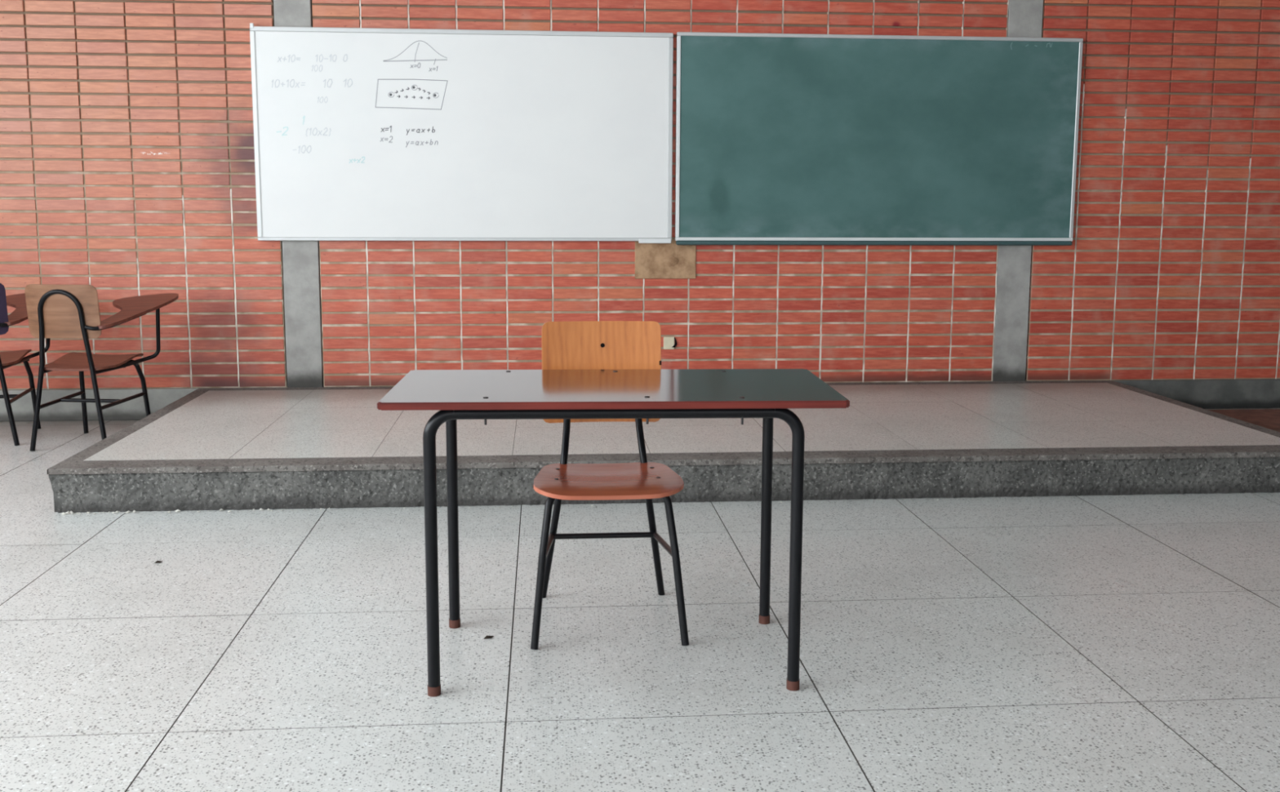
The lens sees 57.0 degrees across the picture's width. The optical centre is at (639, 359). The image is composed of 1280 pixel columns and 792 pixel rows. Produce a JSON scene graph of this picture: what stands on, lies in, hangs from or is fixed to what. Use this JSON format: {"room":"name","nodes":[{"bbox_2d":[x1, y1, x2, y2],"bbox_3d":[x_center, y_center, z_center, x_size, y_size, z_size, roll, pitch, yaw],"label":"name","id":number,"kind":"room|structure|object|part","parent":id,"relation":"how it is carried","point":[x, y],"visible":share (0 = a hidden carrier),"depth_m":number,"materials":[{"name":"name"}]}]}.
{"room":"classroom","nodes":[
{"label":"classroom","id":0,"kind":"room"},
{"bbox_2d":[273,0,324,387],"bbox_3d":[-1.916,-1.313,6.619,0.198,3.300,0.149,0,8,-5],"label":"pillar","id":1,"kind":"structure","parent":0,"point":[300,259],"depth_m":6.67,"materials":[{"name":"grey concrete"}]},
{"bbox_2d":[0,408,1279,791],"bbox_3d":[0.187,1.103,1.437,10.166,0.120,11.462,0,8,-5],"label":"floor","id":2,"kind":"structure","parent":0,"point":[1131,642],"depth_m":3.25,"materials":[{"name":"tile"}]},
{"bbox_2d":[0,283,50,445],"bbox_3d":[-3.317,-0.005,6.124,0.569,0.828,0.545,-2,8,-14],"label":"chair","id":3,"kind":"object","parent":2,"relation":"on","point":[7,358],"visible":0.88,"depth_m":6.04,"materials":[{"name":"black metal"}]},
{"bbox_3d":[-3.339,-0.252,5.840,0.366,0.265,0.056,-2,8,-14],"label":"backrest","id":4,"kind":"part","parent":3,"relation":"part of","materials":[{"name":"purple fabric"}]},
{"bbox_3d":[-3.187,0.219,5.943,0.092,0.434,0.024,1,8,5],"label":"leg","id":5,"kind":"part","parent":3,"relation":"part of","materials":[{"name":"black metal"}]},
{"bbox_3d":[-3.395,-0.009,6.098,0.377,0.050,0.417,-2,8,-14],"label":"seat","id":6,"kind":"part","parent":3,"relation":"part of","materials":[{"name":"red wood"}]},
{"bbox_3d":[-3.223,-0.135,6.123,0.109,0.320,0.430,2,8,10],"label":"tablet post","id":7,"kind":"part","parent":3,"relation":"part of","materials":[{"name":"black metal"}]},
{"bbox_3d":[-3.291,0.175,6.339,0.048,0.415,0.129,5,9,33],"label":"leg","id":8,"kind":"part","parent":3,"relation":"part of","materials":[{"name":"black metal"}]},
{"bbox_2d":[24,284,178,451],"bbox_3d":[-2.714,0.014,6.003,0.569,0.828,0.545,1,8,5],"label":"chair","id":9,"kind":"object","parent":2,"relation":"on","point":[58,311],"visible":0.99,"depth_m":5.78,"materials":[{"name":"brown wood"}]},
{"bbox_3d":[-2.975,0.236,5.818,0.092,0.434,0.024,-2,8,-14],"label":"leg","id":10,"kind":"part","parent":9,"relation":"part of","materials":[{"name":"black metal"}]},
{"bbox_3d":[-2.814,-0.236,5.739,0.366,0.265,0.056,1,8,5],"label":"backrest","id":11,"kind":"part","parent":9,"relation":"part of","materials":[{"name":"brown wood"}]},
{"bbox_3d":[-2.933,0.192,6.225,0.048,0.415,0.129,-7,10,-42],"label":"leg","id":12,"kind":"part","parent":9,"relation":"part of","materials":[{"name":"black metal"}]},
{"bbox_3d":[-2.796,0.006,6.003,0.377,0.050,0.417,1,8,5],"label":"seat","id":13,"kind":"part","parent":9,"relation":"part of","materials":[{"name":"red wood"}]},
{"bbox_3d":[-2.657,0.241,5.791,0.092,0.434,0.024,3,8,23],"label":"leg","id":14,"kind":"part","parent":9,"relation":"part of","materials":[{"name":"black metal"}]},
{"bbox_3d":[-2.620,-0.113,5.971,0.109,0.320,0.430,4,9,29],"label":"tablet post","id":15,"kind":"part","parent":9,"relation":"part of","materials":[{"name":"black metal"}]},
{"bbox_3d":[-2.630,0.196,6.200,0.129,0.415,0.048,-6,10,-38],"label":"leg","id":16,"kind":"part","parent":9,"relation":"part of","materials":[{"name":"black metal"}]},
{"bbox_2d":[483,635,493,639],"bbox_3d":[-0.429,0.785,3.338,0.030,0.007,0.009,-3,8,-22],"label":"dry leaf","id":17,"kind":"object","parent":2,"relation":"on","point":[486,636],"visible":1,"depth_m":3.33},
{"bbox_2d":[530,320,688,649],"bbox_3d":[-0.100,0.342,3.455,0.442,0.866,0.542,0,8,-5],"label":"chair","id":18,"kind":"object","parent":2,"relation":"on","point":[574,344],"visible":0.81,"depth_m":3.58,"materials":[{"name":"brown wood"}]},
{"bbox_3d":[-0.265,0.576,3.287,0.035,0.441,0.138,5,9,34],"label":"leg","id":19,"kind":"part","parent":18,"relation":"part of","materials":[{"name":"black metal"}]},
{"bbox_3d":[-0.261,0.369,3.632,0.103,0.765,0.173,0,8,-5],"label":"leg","id":20,"kind":"part","parent":18,"relation":"part of","materials":[{"name":"black metal"}]},
{"bbox_3d":[-0.118,0.036,3.649,0.369,0.311,0.062,0,8,-5],"label":"backrest","id":21,"kind":"part","parent":18,"relation":"part of","materials":[{"name":"orange wood"}]},
{"bbox_3d":[-0.094,0.344,3.377,0.420,0.028,0.386,0,8,-5],"label":"seat","id":22,"kind":"part","parent":18,"relation":"part of","materials":[{"name":"brown wood"}]},
{"bbox_3d":[0.030,0.367,3.656,0.103,0.765,0.173,0,8,-5],"label":"leg","id":23,"kind":"part","parent":18,"relation":"part of","materials":[{"name":"black metal"}]},
{"bbox_3d":[0.092,0.574,3.316,0.035,0.441,0.138,-7,10,-43],"label":"leg","id":24,"kind":"part","parent":18,"relation":"part of","materials":[{"name":"black metal"}]},
{"bbox_2d":[377,368,849,697],"bbox_3d":[-0.073,0.434,3.164,1.142,0.751,0.564,0,8,-3],"label":"table","id":25,"kind":"object","parent":2,"relation":"on","point":[767,394],"visible":1,"depth_m":2.96,"materials":[{"name":"black laminate"}]},
{"bbox_3d":[-0.491,0.477,2.912,0.079,0.731,0.031,0,8,-3],"label":"leg","id":26,"kind":"part","parent":25,"relation":"part of","materials":[{"name":"black metal"}]},
{"bbox_3d":[-0.514,0.414,3.386,0.079,0.731,0.031,0,8,-3],"label":"leg","id":27,"kind":"part","parent":25,"relation":"part of","materials":[{"name":"black metal"}]},
{"bbox_3d":[-0.060,0.129,2.887,0.783,0.031,0.031,0,8,-3],"label":"rail","id":28,"kind":"part","parent":25,"relation":"part of","materials":[{"name":"black metal"}]},
{"bbox_3d":[0.344,0.412,3.427,0.079,0.731,0.031,0,8,-3],"label":"leg","id":29,"kind":"part","parent":25,"relation":"part of","materials":[{"name":"black metal"}]},
{"bbox_3d":[0.367,0.474,2.954,0.079,0.731,0.031,0,8,-3],"label":"leg","id":30,"kind":"part","parent":25,"relation":"part of","materials":[{"name":"black metal"}]},
{"bbox_2d":[46,380,1279,515],"bbox_3d":[0.262,0.367,5.872,5.380,0.180,2.115,0,8,-5],"label":"platform","id":31,"kind":"object","parent":2,"relation":"on","point":[220,449],"visible":0.83,"depth_m":5.05,"materials":[{"name":"concrete"}]},
{"bbox_2d":[1208,408,1279,431],"bbox_3d":[3.822,0.345,6.751,1.690,0.022,0.630,0,8,-5],"label":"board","id":32,"kind":"object","parent":2,"relation":"on","point":[1269,419],"visible":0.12,"depth_m":6.82,"materials":[{"name":"brown wood"}]},
{"bbox_2d":[0,0,1279,389],"bbox_3d":[-0.311,-1.324,6.748,10.262,3.300,0.152,0,8,-5],"label":"wall","id":33,"kind":"structure","parent":0,"point":[839,313],"depth_m":6.77,"materials":[{"name":"brick"}]},
{"bbox_2d":[0,387,199,421],"bbox_3d":[-3.908,0.259,6.590,2.853,0.177,0.032,0,8,-5],"label":"baseboard","id":34,"kind":"structure","parent":33,"relation":"attached to","point":[22,408],"depth_m":6.64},
{"bbox_2d":[249,22,673,243],"bbox_3d":[-0.973,-1.254,6.604,2.321,1.191,0.044,0,8,-5],"label":"whiteboard","id":35,"kind":"object","parent":33,"relation":"attached to","point":[361,134],"visible":1,"depth_m":6.59,"materials":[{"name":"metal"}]},
{"bbox_3d":[-0.971,-1.816,6.532,2.321,0.026,0.040,0,8,-5],"label":"frame rail","id":36,"kind":"part","parent":35,"relation":"part of","materials":[{"name":"metal"}]},
{"bbox_3d":[-0.976,-0.685,6.681,2.321,0.020,0.040,0,8,-5],"label":"frame rail","id":37,"kind":"part","parent":35,"relation":"part of","materials":[{"name":"metal"}]},
{"bbox_3d":[0.085,-0.683,6.765,0.186,0.026,0.042,0,8,-5],"label":"rail","id":38,"kind":"part","parent":35,"relation":"part of","materials":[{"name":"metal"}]},
{"bbox_2d":[635,239,696,278],"bbox_3d":[0.148,-0.583,6.802,0.354,0.229,0.022,0,8,-5],"label":"cover plate","id":39,"kind":"object","parent":33,"relation":"attached to","point":[652,260],"visible":1,"depth_m":6.80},
{"bbox_2d":[663,337,676,349],"bbox_3d":[0.176,-0.098,6.872,0.078,0.073,0.014,0,8,-5],"label":"wall socket","id":40,"kind":"object","parent":33,"relation":"attached to","point":[668,342],"visible":1,"depth_m":6.87,"materials":[{"name":"beige plastic"}]},
{"bbox_2d":[675,31,1083,245],"bbox_3d":[1.380,-1.260,6.794,2.356,1.190,0.050,0,8,-5],"label":"chalkboard","id":41,"kind":"object","parent":33,"relation":"attached to","point":[782,139],"visible":1,"depth_m":6.78,"materials":[{"name":"green stone"}]},
{"bbox_3d":[1.377,-0.704,6.872,2.356,0.020,0.040,0,8,-5],"label":"frame rail","id":42,"kind":"part","parent":41,"relation":"part of","materials":[{"name":"metal"}]},
{"bbox_2d":[675,240,1072,245],"bbox_3d":[1.377,-0.682,6.869,2.346,0.026,0.048,0,8,-5],"label":"chalk tray","id":43,"kind":"object","parent":41,"relation":"on","point":[1026,242],"depth_m":6.85,"materials":[{"name":"silver metal"}]},
{"bbox_3d":[1.381,-1.840,6.722,2.356,0.021,0.040,0,8,-5],"label":"frame rail","id":44,"kind":"part","parent":41,"relation":"part of","materials":[{"name":"metal"}]},
{"bbox_2d":[1113,378,1279,408],"bbox_3d":[3.820,0.205,7.219,1.973,0.177,0.032,0,8,-5],"label":"baseboard","id":45,"kind":"structure","parent":33,"relation":"attached to","point":[1231,393],"depth_m":7.18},
{"bbox_2d":[992,0,1043,381],"bbox_3d":[2.216,-1.341,6.955,0.202,3.300,0.149,0,8,-5],"label":"pillar","id":46,"kind":"structure","parent":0,"point":[1024,16],"depth_m":7.01,"materials":[{"name":"grey concrete"}]}
]}

